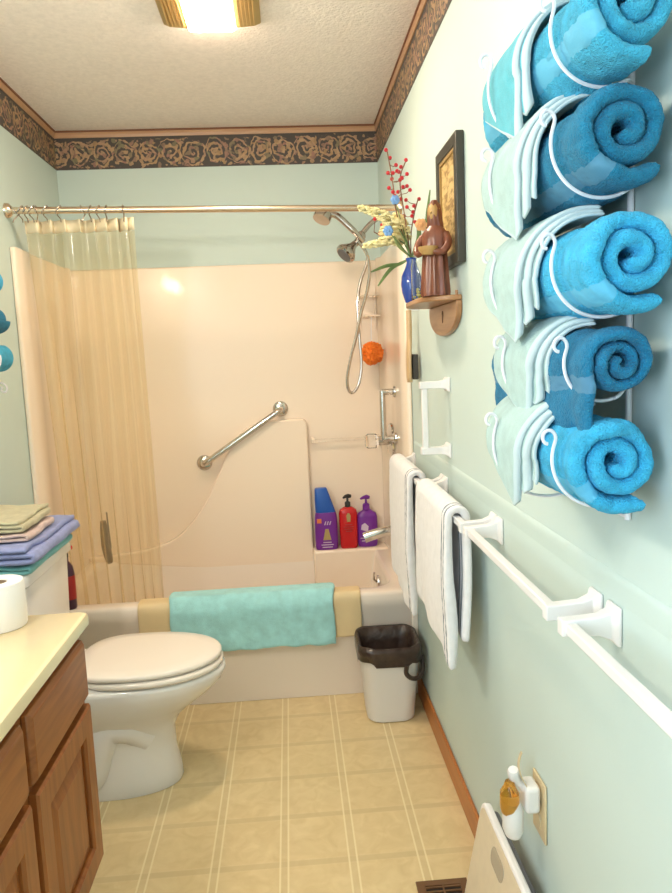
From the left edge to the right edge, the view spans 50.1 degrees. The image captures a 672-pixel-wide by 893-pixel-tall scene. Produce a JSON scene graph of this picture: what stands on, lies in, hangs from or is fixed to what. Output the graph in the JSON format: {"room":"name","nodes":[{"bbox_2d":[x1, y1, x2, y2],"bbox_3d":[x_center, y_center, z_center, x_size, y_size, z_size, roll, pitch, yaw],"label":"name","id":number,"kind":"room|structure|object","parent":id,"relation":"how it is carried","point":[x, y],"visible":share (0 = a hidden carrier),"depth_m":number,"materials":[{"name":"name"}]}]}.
{"room":"bathroom","nodes":[
{"label":"bathroom","id":0,"kind":"room"},
{"bbox_2d":[0,125,64,505],"bbox_3d":[-1.142,0.067,1.067,0.100,2.459,5.048,-3,7,-3],"label":"wall","id":1,"kind":"structure","parent":0,"point":[26,178],"depth_m":2.74,"materials":[{"name":"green paint"}]},
{"bbox_2d":[0,355,7,392],"bbox_3d":[-1.129,-0.392,2.319,0.121,0.448,0.127,-3,7,-3],"label":"towel rack","id":2,"kind":"object","parent":1,"relation":"attached to","point":[2,391],"visible":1,"depth_m":2.40,"materials":[{"name":"white metal"}]},
{"bbox_2d":[0,275,2,289],"bbox_3d":[-1.131,-0.520,2.233,0.083,0.090,0.310,-3,7,-3],"label":"rolled towel","id":3,"kind":"object","parent":2,"relation":"on","point":[1,278],"visible":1,"depth_m":2.36,"materials":[{"name":"blue fabric"}]},
{"bbox_2d":[0,310,10,333],"bbox_3d":[-1.120,-0.399,2.248,0.091,0.085,0.308,-3,7,-3],"label":"rolled towel","id":4,"kind":"object","parent":2,"relation":"on","point":[4,325],"visible":1,"depth_m":2.36,"materials":[{"name":"blue fabric"}]},
{"bbox_2d":[0,345,13,371],"bbox_3d":[-1.114,-0.276,2.264,0.087,0.086,0.309,-3,7,-3],"label":"rolled towel","id":5,"kind":"object","parent":2,"relation":"on","point":[6,354],"visible":0.9,"depth_m":2.36,"materials":[{"name":"blue fabric"}]},
{"bbox_2d":[0,77,54,137],"bbox_3d":[-1.137,-1.138,0.910,0.010,0.030,4.833,-3,7,-3],"label":"trim","id":6,"kind":"structure","parent":1,"relation":"attached to","point":[3,86],"depth_m":2.94,"materials":[{"name":"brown wood"}]},
{"bbox_2d":[0,88,56,169],"bbox_3d":[-1.138,-1.054,0.927,0.002,0.141,4.846,-3,7,-3],"label":"trim","id":7,"kind":"structure","parent":1,"relation":"attached to","point":[13,118],"depth_m":2.95,"materials":[{"name":"brown paper"}]},
{"bbox_2d":[0,0,418,130],"bbox_3d":[-0.398,-1.241,0.955,1.700,0.100,5.048,-3,7,-3],"label":"ceiling","id":8,"kind":"structure","parent":0,"point":[77,64],"depth_m":2.62,"materials":[{"name":"white paint"}]},
{"bbox_2d":[155,0,260,31],"bbox_3d":[-0.385,-1.321,2.155,0.310,0.044,0.310,-3,7,-3],"label":"ceiling light","id":9,"kind":"object","parent":8,"relation":"attached to","point":[194,15],"visible":1,"depth_m":2.19,"materials":[{"name":"white glass"}]},
{"bbox_2d":[54,143,380,270],"bbox_3d":[-0.509,-0.277,3.565,1.500,2.459,0.100,-3,7,-3],"label":"wall","id":10,"kind":"structure","parent":0,"point":[157,240],"depth_m":3.41,"materials":[{"name":"green paint"}]},
{"bbox_2d":[54,124,375,138],"bbox_3d":[-0.556,-1.473,3.358,1.498,0.030,0.010,-3,7,-3],"label":"trim","id":11,"kind":"structure","parent":10,"relation":"attached to","point":[339,128],"depth_m":3.35,"materials":[{"name":"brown wood"}]},
{"bbox_2d":[54,131,376,170],"bbox_3d":[-0.553,-1.389,3.373,1.496,0.141,0.002,-3,7,-3],"label":"trim","id":12,"kind":"structure","parent":10,"relation":"attached to","point":[324,147],"depth_m":3.37,"materials":[{"name":"brown paper"}]},
{"bbox_2d":[89,693,474,892],"bbox_3d":[-0.291,1.295,1.276,1.700,0.100,5.048,-3,7,-3],"label":"floor","id":13,"kind":"structure","parent":0,"point":[312,794],"depth_m":2.21,"materials":[{"name":"beige tile"}]},
{"bbox_2d":[0,638,103,892],"bbox_3d":[-0.788,0.908,1.050,0.514,0.764,1.402,-3,7,-3],"label":"vanity cabinet","id":14,"kind":"object","parent":13,"relation":"on","point":[51,841],"visible":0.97,"depth_m":1.45,"materials":[{"name":"brown wood"}]},
{"bbox_2d":[0,612,88,741],"bbox_3d":[-0.802,0.512,0.997,0.518,0.034,1.436,-3,7,-3],"label":"countertop","id":15,"kind":"structure","parent":14,"relation":"on","point":[30,653],"depth_m":1.48,"materials":[{"name":"beige laminate"}]},
{"bbox_2d":[0,574,27,633],"bbox_3d":[-0.769,0.359,1.639,0.116,0.104,0.116,-3,7,-3],"label":"toilet paper roll","id":16,"kind":"object","parent":15,"relation":"on","point":[13,604],"visible":1,"depth_m":1.61,"materials":[{"name":"white paper"}]},
{"bbox_2d":[20,542,225,801],"bbox_3d":[-0.746,0.731,2.363,0.760,0.781,0.468,-3,7,-3],"label":"toilet","id":17,"kind":"object","parent":13,"relation":"on","point":[139,684],"visible":0.64,"depth_m":2.29,"materials":[{"name":"white ceramic"}]},
{"bbox_2d":[0,533,72,574],"bbox_3d":[-1.010,0.341,2.294,0.223,0.034,0.424,-3,7,-3],"label":"folded towel","id":18,"kind":"object","parent":17,"relation":"on","point":[21,569],"visible":0.27,"depth_m":2.11,"materials":[{"name":"teal fabric"}]},
{"bbox_2d":[0,515,79,565],"bbox_3d":[-1.019,0.294,2.289,0.281,0.059,0.468,-3,7,-3],"label":"folded towel","id":19,"kind":"object","parent":18,"relation":"on","point":[29,552],"visible":0.59,"depth_m":2.15,"materials":[{"name":"purple fabric"}]},
{"bbox_2d":[0,516,53,542],"bbox_3d":[-1.014,0.258,2.238,0.210,0.028,0.274,-3,7,-3],"label":"folded washcloth","id":20,"kind":"object","parent":19,"relation":"on","point":[34,530],"visible":0.49,"depth_m":2.15,"materials":[{"name":"pink fabric"}]},
{"bbox_2d":[0,503,50,533],"bbox_3d":[-1.028,0.223,2.246,0.202,0.042,0.277,-3,7,-3],"label":"folded washcloth","id":21,"kind":"object","parent":20,"relation":"on","point":[13,518],"visible":1,"depth_m":2.22,"materials":[{"name":"beige fabric"}]},
{"bbox_2d":[10,244,419,704],"bbox_3d":[-0.467,0.085,3.161,1.498,1.839,0.792,-3,7,-3],"label":"bathtub","id":22,"kind":"object","parent":13,"relation":"on","point":[153,371],"visible":0.63,"depth_m":3.48,"materials":[{"name":"beige plastic"}]},
{"bbox_2d":[67,546,77,609],"bbox_3d":[-1.066,0.517,2.842,0.065,0.254,0.055,-3,7,-3],"label":"spray bottle","id":23,"kind":"object","parent":22,"relation":"on","point":[73,604],"visible":0.25,"depth_m":2.83,"materials":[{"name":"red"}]},
{"bbox_2d":[100,512,112,563],"bbox_3d":[-1.029,0.410,3.213,0.046,0.237,0.040,-3,7,-3],"label":"brush","id":24,"kind":"object","parent":22,"relation":"hanging from","point":[106,545],"visible":1,"depth_m":3.20,"materials":[{"name":"brown wood"}]},
{"bbox_2d":[70,544,410,704],"bbox_3d":[-0.438,0.783,3.263,1.492,0.427,0.759,-3,7,-3],"label":"basin","id":25,"kind":"object","parent":22,"relation":"in","point":[110,595],"depth_m":3.27,"materials":[{"name":"beige ceramic"}]},
{"bbox_2d":[197,401,287,469],"bbox_3d":[-0.456,-0.048,3.482,0.461,0.323,0.082,-3,7,-3],"label":"grab bar","id":26,"kind":"object","parent":22,"relation":"attached to","point":[280,408],"visible":1,"depth_m":3.45,"materials":[{"name":"silver metal"}]},
{"bbox_2d":[137,586,361,636],"bbox_3d":[-0.342,0.689,2.921,0.886,0.185,0.112,-3,7,-3],"label":"bath mat","id":27,"kind":"object","parent":22,"relation":"on","point":[154,613],"visible":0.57,"depth_m":2.88,"materials":[{"name":"beige fabric"}]},
{"bbox_2d":[169,582,335,650],"bbox_3d":[-0.332,0.691,2.916,0.665,0.227,0.153,-3,7,-3],"label":"bath towel","id":28,"kind":"object","parent":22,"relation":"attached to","point":[297,615],"visible":0.94,"depth_m":2.85,"materials":[{"name":"teal fabric"}]},
{"bbox_2d":[314,487,337,549],"bbox_3d":[-0.050,0.353,3.534,0.112,0.306,0.057,-3,7,-3],"label":"shampoo bottle","id":29,"kind":"object","parent":22,"relation":"on","point":[326,529],"visible":1,"depth_m":3.51,"materials":[{"name":"purple plastic"}]},
{"bbox_2d":[311,435,380,443],"bbox_3d":[0.049,-0.037,3.538,0.346,0.024,0.043,-3,7,-3],"label":"rail","id":30,"kind":"object","parent":22,"relation":"attached to","point":[313,440],"visible":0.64,"depth_m":3.52,"materials":[{"name":"white plastic"}]},
{"bbox_2d":[339,494,357,548],"bbox_3d":[0.060,0.366,3.543,0.090,0.268,0.057,-3,7,-3],"label":"shampoo bottle","id":31,"kind":"object","parent":22,"relation":"on","point":[348,526],"visible":1,"depth_m":3.52,"materials":[{"name":"red plastic"}]},
{"bbox_2d":[357,495,377,546],"bbox_3d":[0.154,0.365,3.559,0.105,0.258,0.057,-3,7,-3],"label":"shampoo bottle","id":32,"kind":"object","parent":22,"relation":"on","point":[366,518],"visible":0.89,"depth_m":3.54,"materials":[{"name":"purple plastic"}]},
{"bbox_2d":[359,287,379,329],"bbox_3d":[0.157,-0.660,3.421,0.094,0.200,0.126,-3,7,-3],"label":"caddy","id":33,"kind":"object","parent":22,"relation":"attached to","point":[374,295],"visible":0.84,"depth_m":3.47,"materials":[{"name":"beige plastic"}]},
{"bbox_2d":[359,294,379,297],"bbox_3d":[0.155,-0.715,3.414,0.094,0.008,0.126,-3,7,-3],"label":"wire shelf","id":34,"kind":"object","parent":33,"relation":"attached to","point":[369,295],"depth_m":3.40,"materials":[{"name":"beige plastic"}]},
{"bbox_2d":[362,314,379,317],"bbox_3d":[0.159,-0.621,3.426,0.094,0.008,0.126,-3,7,-3],"label":"wire shelf","id":35,"kind":"object","parent":33,"relation":"attached to","point":[364,316],"depth_m":3.39,"materials":[{"name":"beige plastic"}]},
{"bbox_2d":[362,317,383,365],"bbox_3d":[0.168,-0.494,3.387,0.114,0.226,0.119,-3,7,-3],"label":"bath pouf","id":36,"kind":"object","parent":33,"relation":"hanging from","point":[372,352],"visible":0.99,"depth_m":3.36,"materials":[{"name":"orange plastic"}]},
{"bbox_2d":[363,525,390,542],"bbox_3d":[0.200,0.396,3.294,0.157,0.084,0.068,-3,7,-3],"label":"tub spout","id":37,"kind":"object","parent":22,"relation":"attached to","point":[384,531],"visible":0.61,"depth_m":3.27,"materials":[{"name":"silver metal"}]},
{"bbox_2d":[365,423,393,456],"bbox_3d":[0.195,-0.026,3.302,0.124,0.160,0.160,-3,7,-3],"label":"shower valve","id":38,"kind":"object","parent":22,"relation":"attached to","point":[371,440],"visible":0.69,"depth_m":3.27,"materials":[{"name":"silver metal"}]},
{"bbox_2d":[379,386,396,443],"bbox_3d":[0.227,-0.137,3.149,0.068,0.256,0.052,-3,7,-3],"label":"grab bar","id":39,"kind":"object","parent":22,"relation":"attached to","point":[386,438],"visible":1,"depth_m":3.14,"materials":[{"name":"silver metal"}]},
{"bbox_2d":[354,624,424,722],"bbox_3d":[0.208,0.879,2.778,0.253,0.304,0.259,-3,7,-3],"label":"trash can","id":40,"kind":"object","parent":13,"relation":"on","point":[389,656],"visible":1,"depth_m":2.69,"materials":[{"name":"white plastic"}]},
{"bbox_2d":[416,877,466,892],"bbox_3d":[0.286,1.158,1.741,0.136,0.006,0.304,-3,7,-3],"label":"floor vent","id":41,"kind":"object","parent":13,"relation":"in","point":[454,885],"visible":1,"depth_m":1.86,"materials":[{"name":"brown metal"}]},
{"bbox_2d":[426,884,461,892],"bbox_3d":[0.286,1.157,1.741,0.091,0.003,0.258,-3,7,-3],"label":"grille","id":42,"kind":"object","parent":41,"relation":"attached to","point":[430,888],"depth_m":1.86,"materials":[{"name":"brown metal"}]},
{"bbox_2d":[465,803,535,892],"bbox_3d":[0.351,1.016,1.576,0.092,0.310,0.325,-3,7,-3],"label":"bathroom scale","id":43,"kind":"object","parent":13,"relation":"on","point":[496,866],"visible":1,"depth_m":1.60,"materials":[{"name":"white plastic"}]},
{"bbox_2d":[377,0,671,892],"bbox_3d":[0.453,-0.013,1.164,0.100,2.459,5.048,-3,7,-3],"label":"wall","id":44,"kind":"structure","parent":0,"point":[604,765],"depth_m":1.43,"materials":[{"name":"green paint"}]},
{"bbox_2d":[3,201,401,217],"bbox_3d":[-0.491,-0.910,2.755,1.500,0.083,0.056,-3,7,-4],"label":"shower rod","id":45,"kind":"object","parent":44,"relation":"attached to","point":[8,212],"visible":0.79,"depth_m":2.74,"materials":[{"name":"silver metal"}]},
{"bbox_2d":[3,203,12,217],"bbox_3d":[-1.227,-0.885,2.696,0.022,0.056,0.056,-3,7,-3],"label":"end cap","id":46,"kind":"object","parent":45,"relation":"on","point":[8,212],"depth_m":2.68,"materials":[{"name":"beige metal"}]},
{"bbox_2d":[22,205,28,222],"bbox_3d":[-1.166,-0.874,2.703,0.021,0.063,0.037,-3,7,-3],"label":"curtain ring","id":47,"kind":"object","parent":45,"relation":"hanging from","point":[26,205],"visible":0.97,"depth_m":2.70,"materials":[{"name":"silver metal"}]},
{"bbox_2d":[27,205,34,222],"bbox_3d":[-1.146,-0.874,2.704,0.026,0.063,0.037,-3,7,-3],"label":"curtain ring","id":48,"kind":"object","parent":45,"relation":"hanging from","point":[32,205],"visible":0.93,"depth_m":2.70,"materials":[{"name":"silver metal"}]},
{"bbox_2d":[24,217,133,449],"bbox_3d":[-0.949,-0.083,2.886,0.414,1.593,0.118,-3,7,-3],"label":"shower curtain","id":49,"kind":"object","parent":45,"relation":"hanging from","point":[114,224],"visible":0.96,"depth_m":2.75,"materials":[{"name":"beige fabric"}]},
{"bbox_2d":[395,201,401,213],"bbox_3d":[0.245,-0.935,2.814,0.022,0.056,0.056,-3,7,-3],"label":"rod flange","id":50,"kind":"object","parent":45,"relation":"on","point":[399,205],"depth_m":2.79,"materials":[{"name":"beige metal"}]},
{"bbox_2d":[313,212,377,393],"bbox_3d":[0.077,-0.630,3.141,0.327,0.803,0.097,-4,7,-9],"label":"shower fixture","id":51,"kind":"object","parent":44,"relation":"attached to","point":[346,252],"visible":0.83,"depth_m":3.11,"materials":[{"name":"silver metal"}]},
{"bbox_2d":[374,0,426,129],"bbox_3d":[0.348,-1.212,1.001,0.010,0.030,4.833,-3,7,-3],"label":"trim","id":52,"kind":"structure","parent":44,"relation":"attached to","point":[423,2],"depth_m":2.59,"materials":[{"name":"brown wood"}]},
{"bbox_2d":[406,309,418,381],"bbox_3d":[0.274,-0.363,2.569,0.051,0.265,0.058,-3,7,-3],"label":"bath brush","id":53,"kind":"object","parent":44,"relation":"hanging from","point":[412,366],"visible":0.98,"depth_m":2.55,"materials":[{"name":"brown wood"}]},
{"bbox_2d":[376,0,451,161],"bbox_3d":[0.355,-1.128,1.018,0.002,0.141,4.846,-3,7,-3],"label":"trim","id":54,"kind":"structure","parent":44,"relation":"attached to","point":[434,11],"depth_m":2.45,"materials":[{"name":"brown paper"}]},
{"bbox_2d":[406,452,443,484],"bbox_3d":[0.280,0.088,2.532,0.087,0.060,0.557,-3,7,-3],"label":"towel rail","id":55,"kind":"object","parent":44,"relation":"attached to","point":[412,458],"visible":0.37,"depth_m":2.36,"materials":[{"name":"white plastic"}]},
{"bbox_2d":[389,453,425,615],"bbox_3d":[0.256,0.292,2.556,0.080,0.482,0.445,-3,7,-3],"label":"hanging towel","id":56,"kind":"object","parent":55,"relation":"hanging from","point":[402,488],"visible":0.73,"depth_m":2.45,"materials":[{"name":"white fabric"}]},
{"bbox_2d":[406,290,461,335],"bbox_3d":[0.272,-0.382,2.107,0.108,0.117,0.380,-3,7,-3],"label":"wall shelf","id":57,"kind":"object","parent":44,"relation":"attached to","point":[445,311],"visible":1,"depth_m":2.03,"materials":[{"name":"brown wood"}]},
{"bbox_2d":[401,257,415,302],"bbox_3d":[0.228,-0.500,2.165,0.066,0.132,0.066,-3,7,-3],"label":"vase","id":58,"kind":"object","parent":57,"relation":"on","point":[406,276],"visible":0.44,"depth_m":2.15,"materials":[{"name":"blue ceramic"}]},
{"bbox_2d":[357,148,430,285],"bbox_3d":[0.178,-0.681,2.156,0.209,0.399,0.148,-1,7,12],"label":"flower arrangement","id":59,"kind":"object","parent":58,"relation":"in","point":[397,230],"visible":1,"depth_m":2.14,"materials":[{"name":"multicoloured"}]},
{"bbox_2d":[411,258,421,299],"bbox_3d":[0.248,-0.484,2.083,0.060,0.117,0.060,-3,7,-3],"label":"glass jar","id":60,"kind":"object","parent":57,"relation":"on","point":[416,265],"visible":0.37,"depth_m":2.06,"materials":[{"name":"white"}]},
{"bbox_2d":[413,200,452,296],"bbox_3d":[0.260,-0.533,1.932,0.095,0.252,0.095,-3,7,-8],"label":"figurine","id":61,"kind":"object","parent":57,"relation":"on","point":[434,243],"visible":0.98,"depth_m":1.92,"materials":[{"name":"brown ceramic"}]},
{"bbox_2d":[418,245,437,254],"bbox_3d":[0.245,-0.520,1.913,0.054,0.022,0.054,3,9,36],"label":"bowl","id":62,"kind":"object","parent":61,"relation":"on","point":[422,249],"depth_m":1.90,"materials":[{"name":"yellow ceramic"}]},
{"bbox_2d":[419,377,451,457],"bbox_3d":[0.295,-0.086,2.150,0.087,0.239,0.060,-3,7,-3],"label":"towel rail","id":63,"kind":"object","parent":44,"relation":"attached to","point":[446,449],"visible":1,"depth_m":2.14,"materials":[{"name":"white plastic"}]},
{"bbox_2d":[418,678,478,838],"bbox_3d":[0.472,1.214,0.927,0.012,0.084,4.075,-3,7,-3],"label":"baseboard","id":64,"kind":"structure","parent":44,"relation":"attached to","point":[472,816],"depth_m":2.34,"materials":[{"name":"orange wood"}]},
{"bbox_2d":[435,130,465,269],"bbox_3d":[0.310,-0.654,1.960,0.022,0.327,0.250,-3,7,-3],"label":"framed picture","id":65,"kind":"object","parent":44,"relation":"attached to","point":[449,162],"visible":0.71,"depth_m":1.89,"materials":[{"name":"grey"}]},
{"bbox_2d":[441,154,454,253],"bbox_3d":[0.314,-0.655,1.960,0.012,0.251,0.174,-3,7,-3],"label":"print","id":66,"kind":"object","parent":65,"relation":"attached to","point":[447,160],"depth_m":1.96,"materials":[{"name":"gold paper"}]},
{"bbox_2d":[435,476,496,532],"bbox_3d":[0.318,0.158,1.969,0.087,0.060,0.564,-3,7,-3],"label":"towel rail","id":67,"kind":"object","parent":44,"relation":"attached to","point":[460,522],"visible":0.49,"depth_m":1.71,"materials":[{"name":"white plastic"}]},
{"bbox_2d":[415,478,471,669],"bbox_3d":[0.292,0.327,1.987,0.075,0.412,0.444,-3,7,-3],"label":"hanging towel","id":68,"kind":"object","parent":67,"relation":"hanging from","point":[443,554],"visible":0.94,"depth_m":1.84,"materials":[{"name":"white fabric"}]},
{"bbox_2d":[517,751,526,786],"bbox_3d":[0.377,0.652,1.451,0.018,0.076,0.016,-3,7,-3],"label":"shade","id":69,"kind":"object","parent":44,"relation":"attached to","point":[521,782],"depth_m":1.45,"materials":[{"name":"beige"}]},
{"bbox_2d":[463,516,602,620],"bbox_3d":[0.356,0.228,1.403,0.087,0.060,0.567,-3,7,-3],"label":"towel rail","id":70,"kind":"object","parent":44,"relation":"attached to","point":[591,602],"visible":0.83,"depth_m":1.25,"materials":[{"name":"white plastic"}]},
{"bbox_2d":[533,768,546,845],"bbox_3d":[0.417,0.737,1.474,0.008,0.127,0.073,-3,7,-3],"label":"wall outlet","id":71,"kind":"object","parent":44,"relation":"attached to","point":[539,819],"visible":0.64,"depth_m":1.46,"materials":[{"name":"beige plastic"}]},
{"bbox_2d":[500,751,539,839],"bbox_3d":[0.372,0.704,1.463,0.078,0.181,0.056,-3,7,-3],"label":"air freshener","id":72,"kind":"object","parent":71,"relation":"attached to","point":[512,811],"visible":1,"depth_m":1.45,"materials":[{"name":"white plastic"}]},
{"bbox_2d":[500,778,519,815],"bbox_3d":[0.353,0.712,1.460,0.040,0.069,0.044,-3,7,-3],"label":"label","id":73,"kind":"object","parent":72,"relation":"on","point":[509,793],"depth_m":1.45,"materials":[{"name":"orange paper"}]},
{"bbox_2d":[535,813,540,828],"bbox_3d":[0.415,0.768,1.478,0.003,0.034,0.034,-3,7,-3],"label":"socket","id":74,"kind":"object","parent":71,"relation":"attached to","point":[538,815],"depth_m":1.47,"materials":[{"name":"beige plastic"}]},
{"bbox_2d":[414,441,671,640],"bbox_3d":[0.437,0.245,0.787,0.003,0.043,4.040,-3,7,-3],"label":"trim","id":75,"kind":"structure","parent":44,"relation":"attached to","point":[639,602],"depth_m":1.23,"materials":[{"name":"green paint"}]},
{"bbox_2d":[479,0,634,519],"bbox_3d":[0.311,-0.301,0.995,0.172,0.815,0.205,-3,7,-3],"label":"towel rack","id":76,"kind":"object","parent":44,"relation":"attached to","point":[631,78],"visible":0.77,"depth_m":0.93,"materials":[{"name":"white metal"}]},
{"bbox_2d":[492,326,652,430],"bbox_3d":[0.329,-0.100,1.064,0.095,0.141,0.416,-3,7,-3],"label":"rolled towel","id":77,"kind":"object","parent":76,"relation":"on","point":[612,358],"visible":0.6,"depth_m":0.88,"materials":[{"name":"blue fabric"}]},
{"bbox_2d":[494,316,595,408],"bbox_3d":[0.301,-0.119,1.064,0.077,0.148,0.228,-3,7,-3],"label":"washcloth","id":78,"kind":"object","parent":77,"relation":"on","point":[526,361],"visible":0.85,"depth_m":1.02,"materials":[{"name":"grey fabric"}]},
{"bbox_2d":[486,82,664,237],"bbox_3d":[0.316,-0.386,1.024,0.111,0.120,0.424,-3,7,-3],"label":"rolled towel","id":79,"kind":"object","parent":76,"relation":"on","point":[595,147],"visible":0.74,"depth_m":0.83,"materials":[{"name":"blue fabric"}]},
{"bbox_2d":[481,94,589,239],"bbox_3d":[0.285,-0.385,1.025,0.102,0.180,0.238,-3,7,-3],"label":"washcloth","id":80,"kind":"object","parent":79,"relation":"on","point":[514,173],"visible":0.84,"depth_m":0.98,"materials":[{"name":"grey fabric"}]},
{"bbox_2d":[483,0,671,152],"bbox_3d":[0.311,-0.513,1.000,0.115,0.125,0.438,-3,7,-3],"label":"rolled towel","id":81,"kind":"object","parent":76,"relation":"on","point":[599,42],"visible":0.71,"depth_m":0.82,"materials":[{"name":"blue fabric"}]},
{"bbox_2d":[482,0,569,137],"bbox_3d":[0.288,-0.518,1.028,0.113,0.173,0.201,-3,7,-3],"label":"hand towel","id":82,"kind":"object","parent":81,"relation":"on","point":[511,96],"visible":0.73,"depth_m":0.98,"materials":[{"name":"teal fabric"}]},
{"bbox_2d":[537,414,653,513],"bbox_3d":[0.332,0.004,1.079,0.111,0.126,0.416,-3,7,-3],"label":"rolled towel","id":83,"kind":"object","parent":76,"relation":"on","point":[600,466],"visible":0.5,"depth_m":0.89,"materials":[{"name":"blue fabric"}]},
{"bbox_2d":[486,396,595,505],"bbox_3d":[0.299,0.000,1.079,0.094,0.172,0.218,-3,7,-3],"label":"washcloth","id":84,"kind":"object","parent":83,"relation":"on","point":[519,430],"visible":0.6,"depth_m":1.04,"materials":[{"name":"grey fabric"}]},
{"bbox_2d":[531,211,671,320],"bbox_3d":[0.324,-0.238,1.031,0.115,0.121,0.448,-3,7,-3],"label":"rolled towel","id":85,"kind":"object","parent":76,"relation":"on","point":[598,267],"visible":0.64,"depth_m":0.83,"materials":[{"name":"blue fabric"}]},
{"bbox_2d":[483,204,604,342],"bbox_3d":[0.292,-0.241,1.043,0.101,0.177,0.238,-3,7,-3],"label":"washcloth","id":86,"kind":"object","parent":85,"relation":"on","point":[517,264],"visible":0.96,"depth_m":0.99,"materials":[{"name":"grey fabric"}]},
{"bbox_2d":[557,600,671,738],"bbox_3d":[0.397,0.303,0.796,0.087,0.060,0.612,-3,7,-3],"label":"towel rail","id":87,"kind":"object","parent":44,"relation":"attached to","point":[606,623],"visible":1,"depth_m":0.98,"materials":[{"name":"white plastic"}]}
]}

